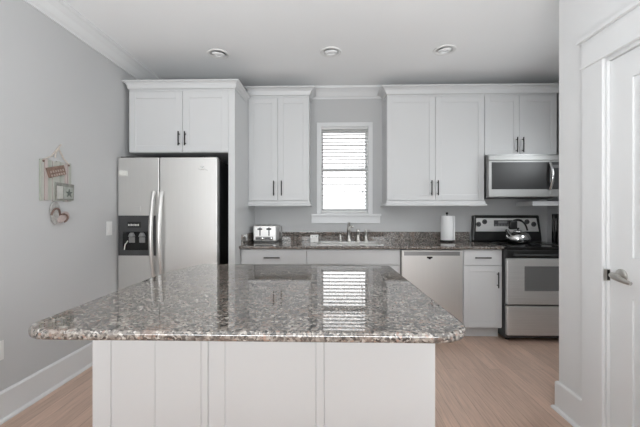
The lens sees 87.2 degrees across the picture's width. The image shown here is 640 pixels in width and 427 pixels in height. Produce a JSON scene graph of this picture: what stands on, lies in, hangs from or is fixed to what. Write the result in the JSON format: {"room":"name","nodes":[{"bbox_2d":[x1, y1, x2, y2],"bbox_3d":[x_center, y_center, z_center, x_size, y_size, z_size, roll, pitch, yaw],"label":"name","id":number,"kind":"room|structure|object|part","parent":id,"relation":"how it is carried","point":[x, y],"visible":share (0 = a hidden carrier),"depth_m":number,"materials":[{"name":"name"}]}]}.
{"room":"kitchen","nodes":[
{"label":"kitchen","id":0,"kind":"room"},
{"bbox_2d":[0,0,144,390],"bbox_3d":[-3.597,-0.125,-2.910,3.155,2.720,14.000,0,0,1],"label":"wall","id":1,"kind":"structure","parent":0,"point":[56,89],"depth_m":2.33,"materials":[{"name":"grey paint"}]},
{"bbox_2d":[0,340,3,359],"bbox_3d":[-1.891,0.812,1.971,0.008,0.115,0.075,0,0,1],"label":"wall plate","id":2,"kind":"object","parent":1,"relation":"attached to","point":[2,341],"visible":1,"depth_m":2.00,"materials":[{"name":"white plastic"}]},
{"bbox_2d":[0,341,92,424],"bbox_3d":[-1.893,1.145,1.448,0.032,0.180,5.200,0,0,1],"label":"baseboard","id":3,"kind":"structure","parent":1,"relation":"attached to","point":[19,396],"depth_m":2.27,"materials":[{"name":"white paint"}]},
{"bbox_2d":[39,144,73,224],"bbox_3d":[-1.865,-0.212,2.397,0.040,0.583,0.285,0,0,1],"label":"wall decoration","id":4,"kind":"object","parent":1,"relation":"attached to","point":[55,184],"depth_m":2.38,"materials":[{"name":"wood"}]},
{"bbox_3d":[-1.878,-0.231,2.389,0.014,0.288,0.268,0,0,1],"label":"plank panel","id":5,"kind":"part","parent":4,"relation":"part of","materials":[{"name":"white wood"}]},
{"bbox_2d":[55,182,73,199],"bbox_3d":[-1.864,-0.159,2.454,0.009,0.127,0.172,0,0,1],"label":"picture","id":6,"kind":"object","parent":4,"relation":"attached to","point":[63,190],"depth_m":2.44,"materials":[{"name":"green paint"}]},
{"bbox_2d":[106,221,111,235],"bbox_3d":[-1.865,0.132,2.977,0.011,0.123,0.074,0,0,1],"label":"wall plate","id":7,"kind":"object","parent":1,"relation":"attached to","point":[108,223],"visible":1,"depth_m":2.97,"materials":[{"name":"white plastic"}]},
{"bbox_2d":[24,0,381,98],"bbox_3d":[0.343,-1.423,1.392,4.505,0.125,5.200,0,0,1],"label":"trim","id":8,"kind":"structure","parent":1,"relation":"attached to","point":[60,12],"depth_m":2.91,"materials":[{"name":"white paint"}]},
{"bbox_2d":[0,333,572,426],"bbox_3d":[-0.075,1.275,-2.974,10.200,0.080,14.250,0,0,1],"label":"floor","id":9,"kind":"structure","parent":0,"point":[481,381],"depth_m":2.36,"materials":[{"name":"brown wood"}]},
{"bbox_2d":[118,156,227,289],"bbox_3d":[-1.385,0.355,3.439,0.916,1.760,0.913,0,0,1],"label":"refrigerator","id":10,"kind":"object","parent":9,"relation":"on","point":[173,211],"visible":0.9,"depth_m":3.07,"materials":[{"name":"silver metal"}]},
{"bbox_3d":[-1.662,0.311,3.113,0.380,1.648,0.070,0,0,1],"label":"freezer door","id":11,"kind":"part","parent":10,"relation":"part of","materials":[{"name":"silver metal"}]},
{"bbox_3d":[-1.514,0.189,3.031,0.037,0.782,0.090,0,0,1],"label":"handle","id":12,"kind":"part","parent":10,"relation":"part of","materials":[{"name":"silver metal"}]},
{"bbox_3d":[-1.440,0.189,3.029,0.037,0.782,0.090,0,0,1],"label":"handle","id":13,"kind":"part","parent":10,"relation":"part of","materials":[{"name":"silver metal"}]},
{"bbox_3d":[-1.200,0.311,3.101,0.528,1.648,0.070,0,0,1],"label":"fridge door","id":14,"kind":"part","parent":10,"relation":"part of","materials":[{"name":"silver metal"}]},
{"bbox_2d":[121,79,254,263],"bbox_3d":[-1.301,-0.009,3.586,1.104,2.488,0.894,0,0,1],"label":"upper cabinet","id":15,"kind":"object","parent":9,"relation":"on","point":[171,117],"visible":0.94,"depth_m":3.19,"materials":[{"name":"white paint"}]},
{"bbox_3d":[-1.560,-0.870,3.200,0.510,0.574,0.020,0,0,1],"label":"door","id":16,"kind":"part","parent":15,"relation":"part of","materials":[{"name":"white paint"}]},
{"bbox_3d":[-1.332,-0.707,3.167,0.012,0.133,0.036,0,0,1],"label":"handle","id":17,"kind":"part","parent":15,"relation":"part of","materials":[{"name":"black metal"}]},
{"bbox_3d":[-1.341,-1.177,3.199,0.954,0.033,0.016,0,0,1],"label":"rail","id":18,"kind":"part","parent":15,"relation":"part of","materials":[{"name":"white paint"}]},
{"bbox_3d":[-1.302,-1.218,3.534,1.104,0.070,0.790,0,0,1],"label":"crown moulding","id":19,"kind":"part","parent":15,"relation":"part of","materials":[{"name":"white paint"}]},
{"bbox_3d":[-1.084,-0.870,3.188,0.436,0.574,0.020,0,0,1],"label":"door","id":20,"kind":"part","parent":15,"relation":"part of","materials":[{"name":"white paint"}]},
{"bbox_3d":[-0.803,-0.007,3.606,0.020,2.484,0.829,0,0,1],"label":"panel","id":21,"kind":"part","parent":15,"relation":"part of","materials":[{"name":"white paint"}]},
{"bbox_2d":[93,340,434,426],"bbox_3d":[-0.185,0.793,1.555,1.156,0.883,0.860,0,0,1],"label":"base cabinet","id":22,"kind":"object","parent":9,"relation":"on","point":[136,383],"visible":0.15,"depth_m":1.13,"materials":[{"name":"white paint"}]},
{"bbox_2d":[28,264,465,343],"bbox_3d":[-0.211,0.336,1.523,1.300,0.030,1.224,0,0,1],"label":"countertop","id":23,"kind":"structure","parent":22,"relation":"on","point":[203,302],"depth_m":1.12,"materials":[{"name":"stone"}]},
{"bbox_2d":[241,249,306,264],"bbox_3d":[-0.458,0.794,3.662,0.666,0.882,0.700,0,0,1],"label":"base cabinet","id":24,"kind":"object","parent":9,"relation":"on","point":[248,256],"visible":0.31,"depth_m":3.35,"materials":[{"name":"white paint"}]},
{"bbox_2d":[239,232,503,249],"bbox_3d":[0.503,0.283,3.638,2.587,0.136,0.699,0,0,1],"label":"countertop","id":25,"kind":"structure","parent":24,"relation":"on","point":[289,240],"depth_m":3.72,"materials":[{"name":"grey stone"}]},
{"bbox_2d":[253,225,281,241],"bbox_3d":[-0.595,0.226,3.854,0.288,0.190,0.319,0,0,1],"label":"toaster","id":26,"kind":"object","parent":25,"relation":"on","point":[261,233],"visible":1,"depth_m":3.72,"materials":[{"name":"metal"}]},
{"bbox_2d":[310,235,317,241],"bbox_3d":[-0.063,0.279,3.761,0.090,0.084,0.052,0,0,1],"label":"wall plate","id":27,"kind":"object","parent":25,"relation":"on","point":[314,238],"visible":0.97,"depth_m":3.74,"materials":[{"name":"white plastic"}]},
{"bbox_2d":[317,241,382,244],"bbox_3d":[0.311,0.419,3.613,0.676,0.204,0.396,0,0,1],"label":"sink","id":28,"kind":"object","parent":25,"relation":"in","point":[319,242],"visible":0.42,"depth_m":3.79,"materials":[{"name":"silver metal"}]},
{"bbox_2d":[320,242,379,244],"bbox_3d":[0.311,0.422,3.613,0.640,0.198,0.360,0,0,1],"label":"basin","id":29,"kind":"object","parent":28,"relation":"in","point":[321,243],"depth_m":3.78,"materials":[{"name":"silver metal"}]},
{"bbox_2d":[347,222,353,240],"bbox_3d":[0.330,0.211,3.834,0.084,0.220,0.136,0,0,26],"label":"faucet","id":30,"kind":"object","parent":25,"relation":"on","point":[350,226],"visible":0.96,"depth_m":3.86,"materials":[{"name":"silver metal"}]},
{"bbox_2d":[356,229,359,240],"bbox_3d":[0.438,0.251,3.875,0.052,0.141,0.052,0,0,1],"label":"sprayer","id":31,"kind":"object","parent":25,"relation":"on","point":[357,230],"visible":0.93,"depth_m":3.86,"materials":[{"name":"silver metal"}]},
{"bbox_3d":[0.438,0.272,3.875,0.052,0.098,0.052,0,0,1],"label":"post","id":32,"kind":"part","parent":31,"relation":"part of","materials":[{"name":"silver metal"}]},
{"bbox_2d":[364,230,369,240],"bbox_3d":[0.542,0.253,3.873,0.077,0.136,0.052,0,0,1],"label":"soap pump","id":33,"kind":"object","parent":25,"relation":"on","point":[365,232],"visible":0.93,"depth_m":3.86,"materials":[{"name":"silver metal"}]},
{"bbox_2d":[440,212,453,241],"bbox_3d":[1.445,0.152,3.825,0.156,0.337,0.156,0,0,1],"label":"paper towel holder","id":34,"kind":"object","parent":25,"relation":"on","point":[446,212],"visible":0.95,"depth_m":3.80,"materials":[{"name":"black metal"}]},
{"bbox_2d":[441,216,454,239],"bbox_3d":[1.446,0.163,3.825,0.138,0.276,0.136,0,0,1],"label":"paper towel roll","id":35,"kind":"object","parent":34,"relation":"on","point":[447,222],"visible":0.98,"depth_m":3.77,"materials":[{"name":"white paper"}]},
{"bbox_2d":[307,249,399,273],"bbox_3d":[0.340,0.794,3.642,0.929,0.882,0.700,0,0,1],"label":"base cabinet","id":36,"kind":"object","parent":9,"relation":"on","point":[365,257],"visible":0.2,"depth_m":3.33,"materials":[{"name":"white paint"}]},
{"bbox_3d":[0.559,0.815,3.332,0.450,0.604,0.020,0,0,1],"label":"door","id":37,"kind":"part","parent":36,"relation":"part of","materials":[{"name":"white paint"}]},
{"bbox_2d":[400,249,461,321],"bbox_3d":[1.106,0.797,3.618,0.596,0.876,0.651,0,0,1],"label":"dishwasher","id":38,"kind":"object","parent":9,"relation":"on","point":[437,273],"visible":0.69,"depth_m":3.29,"materials":[{"name":"grey metal"}]},
{"bbox_2d":[460,249,501,335],"bbox_3d":[1.601,0.794,3.609,0.386,0.882,0.700,0,0,1],"label":"base cabinet","id":39,"kind":"object","parent":9,"relation":"on","point":[481,269],"visible":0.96,"depth_m":3.30,"materials":[{"name":"white paint"}]},
{"bbox_3d":[1.598,0.433,3.306,0.368,0.148,0.020,0,0,1],"label":"drawer","id":40,"kind":"part","parent":39,"relation":"part of","materials":[{"name":"white paint"}]},
{"bbox_3d":[1.598,0.815,3.306,0.368,0.604,0.020,0,0,1],"label":"door","id":41,"kind":"part","parent":39,"relation":"part of","materials":[{"name":"white paint"}]},
{"bbox_3d":[1.588,0.432,3.278,0.154,0.013,0.036,0,0,1],"label":"handle","id":42,"kind":"part","parent":39,"relation":"part of","materials":[{"name":"black metal"}]},
{"bbox_2d":[471,215,558,339],"bbox_3d":[2.154,0.627,3.543,0.809,1.215,0.768,0,0,1],"label":"electric range","id":43,"kind":"object","parent":9,"relation":"on","point":[530,271],"visible":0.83,"depth_m":3.22,"materials":[{"name":"grey metal"}]},
{"bbox_3d":[2.146,0.130,3.852,0.712,0.154,0.008,0,0,1],"label":"control panel","id":44,"kind":"part","parent":43,"relation":"part of","materials":[{"name":"metal"}]},
{"bbox_2d":[505,219,530,242],"bbox_3d":[2.159,0.188,3.667,0.248,0.260,0.248,0,0,37],"label":"tea kettle","id":45,"kind":"object","parent":43,"relation":"on","point":[516,236],"visible":1,"depth_m":3.62,"materials":[{"name":"silver metal"}]},
{"bbox_3d":[2.162,0.123,3.667,0.215,0.130,0.026,0,0,1],"label":"handle","id":46,"kind":"part","parent":45,"relation":"part of","materials":[{"name":"black plastic"}]},
{"bbox_2d":[477,241,558,249],"bbox_3d":[2.178,0.334,3.536,0.760,0.032,0.640,0,0,1],"label":"cooktop","id":47,"kind":"object","parent":43,"relation":"in","point":[532,245],"depth_m":3.35,"materials":[{"name":"glass"}]},
{"bbox_3d":[2.170,1.030,3.230,0.748,0.279,0.042,0,0,1],"label":"storage drawer","id":48,"kind":"part","parent":43,"relation":"part of","materials":[{"name":"metal"}]},
{"bbox_3d":[2.170,0.653,3.230,0.748,0.440,0.042,0,0,1],"label":"oven door","id":49,"kind":"part","parent":43,"relation":"part of","materials":[{"name":"metal"}]},
{"bbox_3d":[2.169,0.397,3.189,0.660,0.021,0.061,0,0,1],"label":"handle","id":50,"kind":"part","parent":43,"relation":"part of","materials":[{"name":"black metal"}]},
{"bbox_2d":[552,214,554,243],"bbox_3d":[2.460,0.161,3.541,0.016,0.315,0.035,0,0,1],"label":"board","id":51,"kind":"object","parent":43,"relation":"on","point":[553,215],"visible":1,"depth_m":3.53,"materials":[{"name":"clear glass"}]},
{"bbox_2d":[555,214,558,243],"bbox_3d":[2.496,0.161,3.541,0.016,0.315,0.035,0,0,1],"label":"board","id":52,"kind":"object","parent":43,"relation":"on","point":[556,215],"visible":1,"depth_m":3.53,"materials":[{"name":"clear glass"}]},
{"bbox_2d":[64,0,558,85],"bbox_3d":[-0.075,-1.535,-2.974,10.200,0.100,14.250,0,0,1],"label":"ceiling","id":53,"kind":"structure","parent":0,"point":[267,42],"depth_m":2.82,"materials":[{"name":"white paint"}]},
{"bbox_2d":[207,49,228,58],"bbox_3d":[-0.946,-1.478,3.125,0.200,0.029,0.200,0,0,1],"label":"recessed light","id":54,"kind":"object","parent":53,"relation":"in","point":[214,53],"visible":1,"depth_m":3.10,"materials":[{"name":"white plastic"}]},
{"bbox_2d":[320,47,341,57],"bbox_3d":[0.100,-1.478,3.088,0.200,0.025,0.200,0,0,1],"label":"recessed light","id":55,"kind":"object","parent":53,"relation":"in","point":[330,52],"visible":1,"depth_m":3.07,"materials":[{"name":"white plastic"}]},
{"bbox_2d":[433,45,455,55],"bbox_3d":[1.133,-1.478,3.052,0.200,0.027,0.200,0,0,1],"label":"recessed light","id":56,"kind":"object","parent":53,"relation":"in","point":[442,50],"visible":1,"depth_m":3.04,"materials":[{"name":"white plastic"}]},
{"bbox_2d":[255,99,546,241],"bbox_3d":[0.410,-0.125,4.066,4.745,2.720,0.150,0,0,1],"label":"wall","id":57,"kind":"structure","parent":0,"point":[291,218],"depth_m":3.98,"materials":[{"name":"grey paint"}]},
{"bbox_2d":[247,85,315,206],"bbox_3d":[-0.417,-0.728,3.811,0.740,1.291,0.399,0,0,1],"label":"upper cabinet","id":58,"kind":"object","parent":57,"relation":"attached to","point":[279,117],"visible":0.99,"depth_m":3.68,"materials":[{"name":"white paint"}]},
{"bbox_3d":[-0.626,-0.705,3.697,0.323,1.124,0.020,0,0,1],"label":"door","id":59,"kind":"part","parent":58,"relation":"part of","materials":[{"name":"white paint"}]},
{"bbox_3d":[-0.455,-1.286,3.697,0.670,0.033,0.016,0,0,1],"label":"rail","id":60,"kind":"part","parent":58,"relation":"part of","materials":[{"name":"white paint"}]},
{"bbox_3d":[-0.440,-0.111,3.836,0.692,0.057,0.351,0,0,1],"label":"light rail","id":61,"kind":"part","parent":58,"relation":"part of","materials":[{"name":"white paint"}]},
{"bbox_3d":[-0.418,-1.333,3.759,0.740,0.080,0.295,0,0,1],"label":"crown moulding","id":62,"kind":"part","parent":58,"relation":"part of","materials":[{"name":"white paint"}]},
{"bbox_3d":[-0.292,-0.705,3.689,0.339,1.124,0.020,0,0,1],"label":"door","id":63,"kind":"part","parent":58,"relation":"part of","materials":[{"name":"white paint"}]},
{"bbox_2d":[311,122,380,222],"bbox_3d":[0.309,-0.482,4.041,0.823,1.194,0.205,0,0,1],"label":"window","id":64,"kind":"structure","parent":57,"relation":"in","point":[369,217],"depth_m":3.98,"materials":[{"name":"white paint"}]},
{"bbox_2d":[322,128,366,212],"bbox_3d":[0.293,-0.517,4.028,0.543,1.013,0.064,0,0,1],"label":"window blind","id":65,"kind":"object","parent":64,"relation":"attached to","point":[362,130],"visible":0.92,"depth_m":4.02,"materials":[{"name":"grey plastic"}]},
{"bbox_3d":[0.293,-0.499,4.011,0.365,0.944,0.002,0,0,1],"label":"ladder cord","id":66,"kind":"part","parent":65,"relation":"part of","materials":[{"name":"white fabric"}]},
{"bbox_3d":[0.294,-0.020,4.034,0.543,0.018,0.044,0,0,1],"label":"rail","id":67,"kind":"part","parent":65,"relation":"part of","materials":[{"name":"white plastic"}]},
{"bbox_3d":[0.501,-0.603,3.999,0.013,0.736,0.003,0,0,1],"label":"lift cord","id":68,"kind":"part","parent":65,"relation":"part of","materials":[{"name":"white fabric"}]},
{"bbox_3d":[0.296,-0.765,4.112,0.549,0.507,0.026,0,0,1],"label":"sash","id":69,"kind":"part","parent":64,"relation":"part of","materials":[{"name":"white paint"}]},
{"bbox_3d":[0.295,-0.280,4.085,0.549,0.541,0.026,0,0,1],"label":"sash","id":70,"kind":"part","parent":64,"relation":"part of","materials":[{"name":"white paint"}]},
{"bbox_2d":[241,232,469,244],"bbox_3d":[0.479,0.268,3.679,2.538,0.106,0.619,0,0,1],"label":"backsplash","id":71,"kind":"structure","parent":57,"relation":"attached to","point":[247,238],"depth_m":3.96,"materials":[{"name":"stone"}]},
{"bbox_2d":[378,84,486,206],"bbox_3d":[1.231,-0.728,3.770,1.138,1.291,0.399,0,0,1],"label":"upper cabinet","id":72,"kind":"object","parent":57,"relation":"attached to","point":[433,134],"visible":1,"depth_m":3.64,"materials":[{"name":"white paint"}]},
{"bbox_3d":[0.990,-0.705,3.656,0.518,1.124,0.020,0,0,1],"label":"door","id":73,"kind":"part","parent":72,"relation":"part of","materials":[{"name":"white paint"}]},
{"bbox_3d":[1.204,-0.276,3.623,0.012,0.162,0.036,0,0,1],"label":"handle","id":74,"kind":"part","parent":72,"relation":"part of","materials":[{"name":"black metal"}]},
{"bbox_3d":[1.218,-1.333,3.718,1.116,0.080,0.295,0,0,1],"label":"crown moulding","id":75,"kind":"part","parent":72,"relation":"part of","materials":[{"name":"white paint"}]},
{"bbox_3d":[1.255,-0.111,3.793,1.090,0.057,0.351,0,0,1],"label":"light rail","id":76,"kind":"part","parent":72,"relation":"part of","materials":[{"name":"white paint"}]},
{"bbox_3d":[1.252,-1.286,3.654,1.046,0.033,0.016,0,0,1],"label":"rail","id":77,"kind":"part","parent":72,"relation":"part of","materials":[{"name":"white paint"}]},
{"bbox_3d":[1.512,-0.705,3.643,0.520,1.124,0.020,0,0,1],"label":"door","id":78,"kind":"part","parent":72,"relation":"part of","materials":[{"name":"white paint"}]},
{"bbox_2d":[484,83,558,155],"bbox_3d":[2.213,-1.000,3.745,0.869,0.746,0.399,0,0,1],"label":"upper cabinet","id":79,"kind":"object","parent":57,"relation":"attached to","point":[520,118],"visible":0.74,"depth_m":3.62,"materials":[{"name":"white paint"}]},
{"bbox_3d":[1.962,-0.949,3.631,0.368,0.636,0.020,0,0,1],"label":"door","id":80,"kind":"part","parent":79,"relation":"part of","materials":[{"name":"white paint"}]},
{"bbox_3d":[2.160,-1.286,3.631,0.769,0.033,0.016,0,0,1],"label":"rail","id":81,"kind":"part","parent":79,"relation":"part of","materials":[{"name":"white paint"}]},
{"bbox_2d":[484,154,558,198],"bbox_3d":[2.164,-0.395,3.703,0.760,0.463,0.482,0,0,1],"label":"microwave oven","id":82,"kind":"object","parent":79,"relation":"attached to","point":[513,176],"visible":0.86,"depth_m":3.53,"materials":[{"name":"metal"}]},
{"bbox_3d":[2.098,-0.367,3.549,0.635,0.384,0.032,0,0,1],"label":"door","id":83,"kind":"part","parent":82,"relation":"part of","materials":[{"name":"metal"}]},
{"bbox_3d":[2.160,-0.586,3.547,0.760,0.051,0.032,0,0,1],"label":"vent panel","id":84,"kind":"part","parent":82,"relation":"part of","materials":[{"name":"metal"}]},
{"bbox_3d":[2.407,-0.393,3.491,0.030,0.285,0.071,0,0,1],"label":"handle","id":85,"kind":"part","parent":82,"relation":"part of","materials":[{"name":"silver metal"}]},
{"bbox_3d":[2.478,-0.367,3.539,0.124,0.384,0.032,0,0,1],"label":"control panel","id":86,"kind":"part","parent":82,"relation":"part of","materials":[{"name":"metal"}]},
{"bbox_3d":[2.209,-1.333,3.580,0.869,0.080,0.070,0,0,1],"label":"crown moulding","id":87,"kind":"part","parent":79,"relation":"part of","materials":[{"name":"white paint"}]},
{"bbox_3d":[2.345,-0.949,3.622,0.393,0.636,0.020,0,0,1],"label":"door","id":88,"kind":"part","parent":79,"relation":"part of","materials":[{"name":"white paint"}]},
{"bbox_2d":[547,80,558,241],"bbox_3d":[2.697,-0.125,3.009,0.120,2.720,1.848,0,0,1],"label":"wall","id":89,"kind":"structure","parent":0,"point":[551,210],"depth_m":3.84,"materials":[{"name":"grey paint"}]},
{"bbox_2d":[516,201,558,205],"bbox_3d":[2.464,-0.108,3.744,0.381,0.050,0.330,0,0,1],"label":"wall shelf","id":90,"kind":"object","parent":89,"relation":"attached to","point":[526,203],"visible":0.81,"depth_m":3.58,"materials":[{"name":"white paint"}]},
{"bbox_2d":[559,0,639,426],"bbox_3d":[3.175,-0.125,-4.006,3.650,2.720,12.152,0,0,1],"label":"wall","id":91,"kind":"structure","parent":0,"point":[577,18],"depth_m":1.99,"materials":[{"name":"grey paint"}]},
{"bbox_2d":[550,381,581,426],"bbox_3d":[2.041,1.145,2.010,1.142,0.180,0.246,0,0,1],"label":"baseboard","id":92,"kind":"structure","parent":91,"relation":"attached to","point":[568,404],"depth_m":2.01,"materials":[{"name":"white paint"}]},
{"bbox_2d":[576,0,639,426],"bbox_3d":[1.518,0.129,1.367,0.174,2.213,1.102,0,0,1],"label":"door","id":93,"kind":"structure","parent":91,"relation":"in","point":[621,274],"depth_m":1.73,"materials":[{"name":"white paint"}]},
{"bbox_3d":[1.492,0.319,1.746,0.032,0.062,0.002,0,0,1],"label":"strike plate","id":94,"kind":"part","parent":93,"relation":"part of","materials":[{"name":"silver metal"}]},
{"bbox_3d":[1.456,0.317,1.631,0.036,0.044,0.115,0,0,1],"label":"lever","id":95,"kind":"part","parent":93,"relation":"part of","materials":[{"name":"silver metal"}]},
{"bbox_3d":[1.482,0.310,1.678,0.050,0.066,0.066,0,0,1],"label":"lever handle","id":96,"kind":"part","parent":93,"relation":"part of","materials":[{"name":"silver metal"}]}
]}

